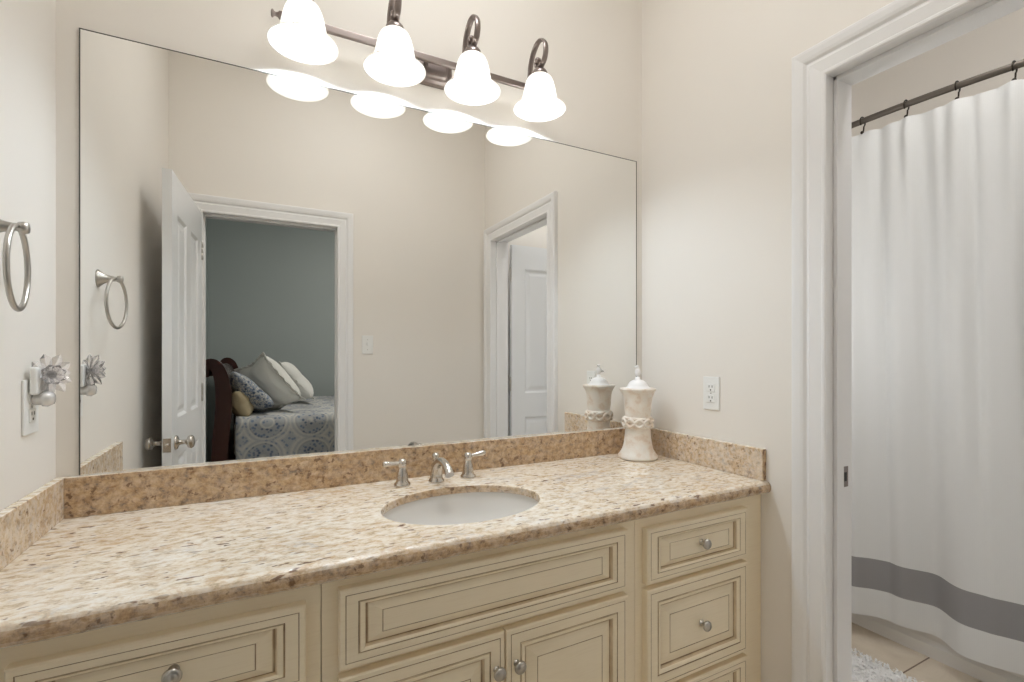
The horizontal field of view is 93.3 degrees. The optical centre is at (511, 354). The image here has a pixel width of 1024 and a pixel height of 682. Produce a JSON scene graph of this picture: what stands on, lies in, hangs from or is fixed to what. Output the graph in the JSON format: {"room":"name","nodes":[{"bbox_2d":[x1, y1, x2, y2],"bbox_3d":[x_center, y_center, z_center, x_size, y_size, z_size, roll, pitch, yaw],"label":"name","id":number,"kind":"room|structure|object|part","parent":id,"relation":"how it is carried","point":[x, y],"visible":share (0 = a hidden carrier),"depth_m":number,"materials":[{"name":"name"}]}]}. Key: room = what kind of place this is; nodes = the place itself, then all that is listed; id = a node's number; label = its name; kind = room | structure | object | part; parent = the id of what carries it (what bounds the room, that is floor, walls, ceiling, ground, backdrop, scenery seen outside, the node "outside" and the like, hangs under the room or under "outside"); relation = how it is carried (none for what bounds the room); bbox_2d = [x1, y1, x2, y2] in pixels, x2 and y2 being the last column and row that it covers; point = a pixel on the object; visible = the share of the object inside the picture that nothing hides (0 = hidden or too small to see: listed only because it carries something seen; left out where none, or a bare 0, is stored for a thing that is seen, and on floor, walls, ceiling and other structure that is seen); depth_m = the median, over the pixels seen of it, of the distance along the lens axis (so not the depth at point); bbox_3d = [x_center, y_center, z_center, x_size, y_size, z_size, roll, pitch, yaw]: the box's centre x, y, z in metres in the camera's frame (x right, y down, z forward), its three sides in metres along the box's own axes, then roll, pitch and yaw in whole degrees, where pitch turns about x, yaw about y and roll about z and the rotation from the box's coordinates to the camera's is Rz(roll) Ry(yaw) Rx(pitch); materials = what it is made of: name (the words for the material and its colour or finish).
{"room":"bathroom","nodes":[
{"label":"bathroom","id":0,"kind":"room"},
{"bbox_2d":[0,0,55,510],"bbox_3d":[-0.799,-0.301,0.435,0.120,3.050,1.633,0,0,-27],"label":"wall","id":1,"kind":"structure","parent":0,"point":[27,27],"depth_m":1.04,"materials":[{"name":"beige paint"}]},
{"bbox_2d":[0,219,30,311],"bbox_3d":[-0.931,-0.172,0.889,0.064,0.184,0.156,0,0,-27],"label":"towel ring","id":2,"kind":"object","parent":1,"relation":"attached to","point":[23,228],"visible":1,"depth_m":0.88,"materials":[{"name":"grey metal"}]},
{"bbox_3d":[-0.931,-0.237,0.889,0.064,0.054,0.054,0,0,-27],"label":"post","id":3,"kind":"part","parent":2,"relation":"part of","materials":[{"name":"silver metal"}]},
{"bbox_2d":[21,379,38,435],"bbox_3d":[-1.045,0.112,1.050,0.008,0.118,0.074,0,0,-27],"label":"wall outlet","id":4,"kind":"object","parent":1,"relation":"attached to","point":[29,412],"visible":0.87,"depth_m":1.03,"materials":[{"name":"white plastic"}]},
{"bbox_2d":[29,408,35,422],"bbox_3d":[-1.043,0.132,1.051,0.002,0.028,0.034,0,0,-27],"label":"receptacle","id":5,"kind":"object","parent":4,"relation":"attached to","point":[32,411],"depth_m":1.05,"materials":[{"name":"white plastic"}]},
{"bbox_2d":[30,354,70,406],"bbox_3d":[-1.016,0.056,1.065,0.060,0.116,0.052,0,0,-27],"label":"night light","id":6,"kind":"object","parent":4,"relation":"attached to","point":[48,375],"visible":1,"depth_m":1.06,"materials":[{"name":"white plastic"}]},
{"bbox_2d":[31,391,55,406],"bbox_3d":[-1.026,0.096,1.060,0.036,0.035,0.035,0,0,-27],"label":"bulb","id":7,"kind":"object","parent":6,"relation":"attached to","point":[44,398],"depth_m":1.05,"materials":[{"name":"white plastic"}]},
{"bbox_2d":[32,354,70,392],"bbox_3d":[-1.013,0.044,1.063,0.028,0.092,0.069,0,0,32],"label":"flower","id":8,"kind":"object","parent":6,"relation":"on","point":[49,375],"depth_m":1.06,"materials":[{"name":"glass"}]},
{"bbox_2d":[56,0,641,477],"bbox_3d":[-0.361,-0.301,1.649,2.014,3.050,0.120,0,0,-27],"label":"wall","id":9,"kind":"structure","parent":0,"point":[594,61],"depth_m":1.56,"materials":[{"name":"beige paint"}]},
{"bbox_2d":[64,427,624,518],"bbox_3d":[-0.280,0.351,1.611,1.844,0.100,0.020,0,0,-27],"label":"backsplash","id":10,"kind":"structure","parent":9,"relation":"attached to","point":[125,491],"depth_m":1.42,"materials":[{"name":"beige stone"}]},
{"bbox_2d":[79,28,636,474],"bbox_3d":[-0.278,-0.258,1.620,1.806,1.114,0.006,0,0,-27],"label":"wall mirror","id":11,"kind":"object","parent":9,"relation":"attached to","point":[271,265],"visible":0.88,"depth_m":1.46,"materials":[{"name":"white mirror"}]},
{"bbox_2d":[266,0,565,121],"bbox_3d":[-0.246,-0.976,1.520,0.940,0.244,0.214,0,0,-27],"label":"vanity light","id":12,"kind":"object","parent":9,"relation":"attached to","point":[300,36],"visible":1,"depth_m":1.51,"materials":[{"name":"aged pewter metal"},{"name":"frosted white glass"}]},
{"bbox_3d":[-0.575,-0.912,1.333,0.184,0.117,0.184,0,0,-27],"label":"lamp shade","id":13,"kind":"part","parent":12,"relation":"part of","materials":[{"name":"white glass"}]},
{"bbox_3d":[-0.575,-0.921,1.333,0.048,0.079,0.048,0,0,-27],"label":"bulb","id":14,"kind":"part","parent":12,"relation":"part of","materials":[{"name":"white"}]},
{"bbox_3d":[-0.351,-0.912,1.449,0.184,0.117,0.184,0,0,-27],"label":"lamp shade","id":15,"kind":"part","parent":12,"relation":"part of","materials":[{"name":"white glass"}]},
{"bbox_3d":[-0.357,-1.031,1.461,0.020,0.133,0.120,0,0,-27],"label":"arm","id":16,"kind":"part","parent":12,"relation":"part of","materials":[{"name":"grey metal"}]},
{"bbox_3d":[-0.351,-0.921,1.449,0.048,0.079,0.048,0,0,-27],"label":"bulb","id":17,"kind":"part","parent":12,"relation":"part of","materials":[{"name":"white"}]},
{"bbox_3d":[-0.133,-1.031,1.576,0.019,0.021,0.021,0,0,-27],"label":"scroll knob","id":18,"kind":"part","parent":12,"relation":"part of","materials":[{"name":"grey metal"}]},
{"bbox_3d":[-0.134,-1.031,1.577,0.020,0.133,0.120,0,0,-27],"label":"arm","id":19,"kind":"part","parent":12,"relation":"part of","materials":[{"name":"grey metal"}]},
{"bbox_3d":[-0.128,-0.912,1.565,0.184,0.117,0.184,0,0,-27],"label":"lamp shade","id":20,"kind":"part","parent":12,"relation":"part of","materials":[{"name":"white glass"}]},
{"bbox_3d":[-0.128,-0.921,1.565,0.048,0.079,0.048,0,0,-27],"label":"bulb","id":21,"kind":"part","parent":12,"relation":"part of","materials":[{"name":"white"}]},
{"bbox_3d":[0.090,-1.031,1.693,0.020,0.133,0.120,0,0,-27],"label":"arm","id":22,"kind":"part","parent":12,"relation":"part of","materials":[{"name":"grey metal"}]},
{"bbox_3d":[0.091,-1.031,1.692,0.019,0.021,0.021,0,0,-27],"label":"scroll knob","id":23,"kind":"part","parent":12,"relation":"part of","materials":[{"name":"grey metal"}]},
{"bbox_3d":[0.096,-0.912,1.681,0.184,0.117,0.184,0,0,-27],"label":"lamp shade","id":24,"kind":"part","parent":12,"relation":"part of","materials":[{"name":"white glass"}]},
{"bbox_3d":[0.096,-0.921,1.681,0.048,0.079,0.048,0,0,-27],"label":"bulb","id":25,"kind":"part","parent":12,"relation":"part of","materials":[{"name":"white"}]},
{"bbox_2d":[642,0,894,681],"bbox_3d":[0.952,-0.301,1.410,0.118,3.050,1.753,0,0,-27],"label":"wall","id":26,"kind":"structure","parent":0,"point":[717,74],"depth_m":1.68,"materials":[{"name":"beige paint"}]},
{"bbox_2d":[703,376,719,410],"bbox_3d":[0.714,0.137,1.732,0.008,0.118,0.070,0,0,-27],"label":"wall outlet","id":27,"kind":"object","parent":26,"relation":"attached to","point":[711,385],"visible":1,"depth_m":1.73,"materials":[{"name":"white plastic"}]},
{"bbox_2d":[707,384,714,391],"bbox_3d":[0.712,0.117,1.730,0.002,0.028,0.034,0,0,-27],"label":"receptacle","id":28,"kind":"object","parent":27,"relation":"attached to","point":[710,387],"depth_m":1.73,"materials":[{"name":"white plastic"}]},
{"bbox_2d":[707,394,714,402],"bbox_3d":[0.712,0.157,1.730,0.002,0.028,0.034,0,0,-27],"label":"receptacle","id":29,"kind":"object","parent":27,"relation":"attached to","point":[710,397],"depth_m":1.73,"materials":[{"name":"white plastic"}]},
{"bbox_2d":[792,0,1023,681],"bbox_3d":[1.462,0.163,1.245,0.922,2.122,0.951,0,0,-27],"label":"door frame","id":30,"kind":"structure","parent":26,"relation":"in","point":[824,75],"depth_m":1.40,"materials":[{"name":"white paint"}]},
{"bbox_3d":[0.984,0.359,1.425,0.028,0.060,0.002,0,0,-27],"label":"strike plate","id":31,"kind":"part","parent":30,"relation":"part of","materials":[{"name":"grey metal"}]},
{"bbox_2d":[852,623,982,681],"bbox_3d":[0.770,1.274,1.503,3.889,0.100,2.321,0,0,-27],"label":"floor","id":32,"kind":"structure","parent":0,"point":[914,664],"depth_m":1.94,"materials":[{"name":"beige tile"}]},
{"bbox_2d":[0,584,320,681],"bbox_3d":[-0.737,0.833,1.046,0.551,0.782,0.600,0,0,-27],"label":"vanity cabinet","id":33,"kind":"object","parent":32,"relation":"on","point":[276,637],"visible":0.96,"depth_m":0.84,"materials":[{"name":"beige paint"}]},
{"bbox_3d":[-0.571,0.537,0.813,0.030,0.030,0.034,0,0,-27],"label":"knob","id":34,"kind":"part","parent":33,"relation":"part of","materials":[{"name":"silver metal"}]},
{"bbox_2d":[321,520,634,681],"bbox_3d":[-0.136,0.833,1.358,0.799,0.782,0.600,0,0,-27],"label":"vanity cabinet","id":35,"kind":"object","parent":32,"relation":"on","point":[560,608],"visible":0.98,"depth_m":1.10,"materials":[{"name":"beige paint"}]},
{"bbox_2d":[0,427,770,648],"bbox_3d":[-0.149,0.371,1.359,1.884,0.140,0.589,0,0,-27],"label":"countertop","id":36,"kind":"structure","parent":35,"relation":"on","point":[80,553],"depth_m":1.19,"materials":[{"name":"beige stone"}]},
{"bbox_2d":[382,450,485,487],"bbox_3d":[-0.215,0.356,1.484,0.338,0.090,0.157,0,0,-27],"label":"faucet","id":37,"kind":"object","parent":36,"relation":"on","point":[439,463],"visible":1,"depth_m":1.50,"materials":[{"name":"silver metal"}]},
{"bbox_3d":[-0.365,0.329,1.464,0.055,0.018,0.017,0,0,-31],"label":"lever","id":38,"kind":"part","parent":37,"relation":"part of","materials":[{"name":"silver metal"}]},
{"bbox_3d":[-0.337,0.371,1.481,0.050,0.060,0.050,0,0,-27],"label":"handle","id":39,"kind":"part","parent":37,"relation":"part of","materials":[{"name":"silver metal"}]},
{"bbox_3d":[-0.242,0.341,1.537,0.029,0.060,0.029,0,0,-27],"label":"lift knob","id":40,"kind":"part","parent":37,"relation":"part of","materials":[{"name":"silver metal"}]},
{"bbox_3d":[-0.215,0.358,1.484,0.050,0.086,0.157,0,0,-27],"label":"spout","id":41,"kind":"part","parent":37,"relation":"part of","materials":[{"name":"silver metal"}]},
{"bbox_3d":[-0.144,0.371,1.581,0.050,0.060,0.050,0,0,-27],"label":"handle","id":42,"kind":"part","parent":37,"relation":"part of","materials":[{"name":"silver metal"}]},
{"bbox_3d":[-0.113,0.327,1.594,0.056,0.022,0.019,0,0,-27],"label":"lever","id":43,"kind":"part","parent":37,"relation":"part of","materials":[{"name":"silver metal"}]},
{"bbox_2d":[383,492,537,524],"bbox_3d":[-0.131,0.498,1.317,0.497,0.149,0.365,0,0,-27],"label":"sink basin","id":44,"kind":"object","parent":36,"relation":"in","point":[471,507],"visible":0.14,"depth_m":1.47,"materials":[{"name":"white ceramic"}]},
{"bbox_2d":[618,365,657,461],"bbox_3d":[0.489,0.220,1.878,0.151,0.362,0.151,0,0,-27],"label":"ceramic jar","id":45,"kind":"object","parent":36,"relation":"on","point":[637,421],"visible":1,"depth_m":1.83,"materials":[{"name":"white ceramic"}]},
{"bbox_3d":[0.489,0.107,1.878,0.100,0.046,0.100,0,0,-27],"label":"lid","id":46,"kind":"part","parent":45,"relation":"part of","materials":[{"name":"white ceramic"}]},
{"bbox_3d":[-0.182,0.866,1.039,0.363,0.457,0.024,0,0,-27],"label":"cabinet door","id":47,"kind":"part","parent":35,"relation":"part of","materials":[{"name":"beige paint"}]},
{"bbox_3d":[-0.030,0.718,1.093,0.030,0.030,0.034,0,0,-27],"label":"knob","id":48,"kind":"part","parent":35,"relation":"part of","materials":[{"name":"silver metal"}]},
{"bbox_3d":[0.016,0.718,1.117,0.030,0.030,0.034,0,0,-27],"label":"knob","id":49,"kind":"part","parent":35,"relation":"part of","materials":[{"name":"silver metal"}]},
{"bbox_3d":[0.143,0.866,1.207,0.362,0.457,0.024,0,0,-27],"label":"cabinet door","id":50,"kind":"part","parent":35,"relation":"part of","materials":[{"name":"beige paint"}]},
{"bbox_2d":[635,494,760,681],"bbox_3d":[0.455,0.833,1.664,0.528,0.782,0.600,0,0,-27],"label":"vanity cabinet","id":51,"kind":"object","parent":32,"relation":"on","point":[698,569],"visible":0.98,"depth_m":1.41,"materials":[{"name":"beige paint"}]},
{"bbox_3d":[0.547,0.781,1.416,0.412,0.278,0.024,0,0,-27],"label":"drawer","id":52,"kind":"part","parent":51,"relation":"part of","materials":[{"name":"beige paint"}]},
{"bbox_3d":[0.547,0.551,1.416,0.412,0.152,0.024,0,0,-27],"label":"drawer","id":53,"kind":"part","parent":51,"relation":"part of","materials":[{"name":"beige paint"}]},
{"bbox_3d":[0.558,0.781,1.398,0.030,0.030,0.034,0,0,-27],"label":"knob","id":54,"kind":"part","parent":51,"relation":"part of","materials":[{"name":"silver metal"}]},
{"bbox_3d":[0.558,0.545,1.398,0.030,0.030,0.034,0,0,-27],"label":"knob","id":55,"kind":"part","parent":51,"relation":"part of","materials":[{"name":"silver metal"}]},
{"bbox_3d":[0.547,1.020,1.416,0.412,0.171,0.024,0,0,-27],"label":"drawer","id":56,"kind":"part","parent":51,"relation":"part of","materials":[{"name":"beige paint"}]},
{"bbox_2d":[852,648,922,681],"bbox_3d":[1.334,1.206,1.503,0.587,0.033,0.899,0,0,-27],"label":"bath rug","id":57,"kind":"object","parent":32,"relation":"on","point":[864,669],"visible":0.45,"depth_m":1.83,"materials":[{"name":"white fabric"}]},
{"bbox_2d":[852,613,1023,681],"bbox_3d":[2.035,1.004,2.157,0.798,0.440,2.077,0,0,-27],"label":"bathtub","id":58,"kind":"object","parent":32,"relation":"on","point":[927,644],"visible":0.02,"depth_m":1.95,"materials":[{"name":"white ceramic"}]},
{"bbox_2d":[852,7,1023,136],"bbox_3d":[2.471,-0.301,2.317,0.120,3.050,2.200,0,0,-27],"label":"wall","id":59,"kind":"structure","parent":0,"point":[995,44],"depth_m":2.55,"materials":[{"name":"beige paint"}]},
{"bbox_3d":[1.206,-0.301,2.968,1.767,3.050,0.120,0,0,-27],"label":"wall","id":60,"kind":"structure","parent":0,"visible":0},
{"bbox_2d":[852,59,1023,127],"bbox_3d":[1.688,-1.008,1.972,0.230,0.068,2.091,0,0,-30],"label":"curtain rod","id":61,"kind":"object","parent":60,"relation":"attached to","point":[1018,64],"visible":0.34,"depth_m":1.84,"materials":[{"name":"grey metal"}]},
{"bbox_2d":[859,117,865,133],"bbox_3d":[1.512,-0.989,2.082,0.044,0.076,0.014,0,0,-27],"label":"curtain ring","id":62,"kind":"object","parent":61,"relation":"hanging from","point":[861,132],"visible":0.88,"depth_m":2.08,"materials":[{"name":"black metal"}]},
{"bbox_2d":[903,99,909,117],"bbox_3d":[1.586,-0.989,1.943,0.044,0.076,0.014,0,0,-27],"label":"curtain ring","id":63,"kind":"object","parent":61,"relation":"hanging from","point":[906,99],"visible":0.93,"depth_m":1.94,"materials":[{"name":"black metal"}]},
{"bbox_2d":[852,79,1023,674],"bbox_3d":[1.727,0.082,1.755,0.148,2.073,1.328,0,0,-34],"label":"shower curtain","id":64,"kind":"object","parent":61,"relation":"hanging from","point":[938,193],"visible":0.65,"depth_m":1.86,"materials":[{"name":"white fabric"}]},
{"bbox_3d":[1.726,1.060,1.764,0.098,0.117,1.316,0,0,-30],"label":"hem panel","id":65,"kind":"part","parent":64,"relation":"part of","materials":[{"name":"white fabric"}]},
{"bbox_2d":[954,80,960,98],"bbox_3d":[1.668,-0.989,1.809,0.044,0.076,0.014,0,0,-27],"label":"curtain ring","id":66,"kind":"object","parent":61,"relation":"hanging from","point":[955,88],"visible":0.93,"depth_m":1.80,"materials":[{"name":"black metal"}]},
{"bbox_2d":[1011,60,1017,80],"bbox_3d":[1.753,-0.989,1.685,0.044,0.076,0.014,0,0,-27],"label":"curtain ring","id":67,"kind":"object","parent":61,"relation":"hanging from","point":[1013,61],"visible":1,"depth_m":1.68,"materials":[{"name":"black metal"}]}
]}

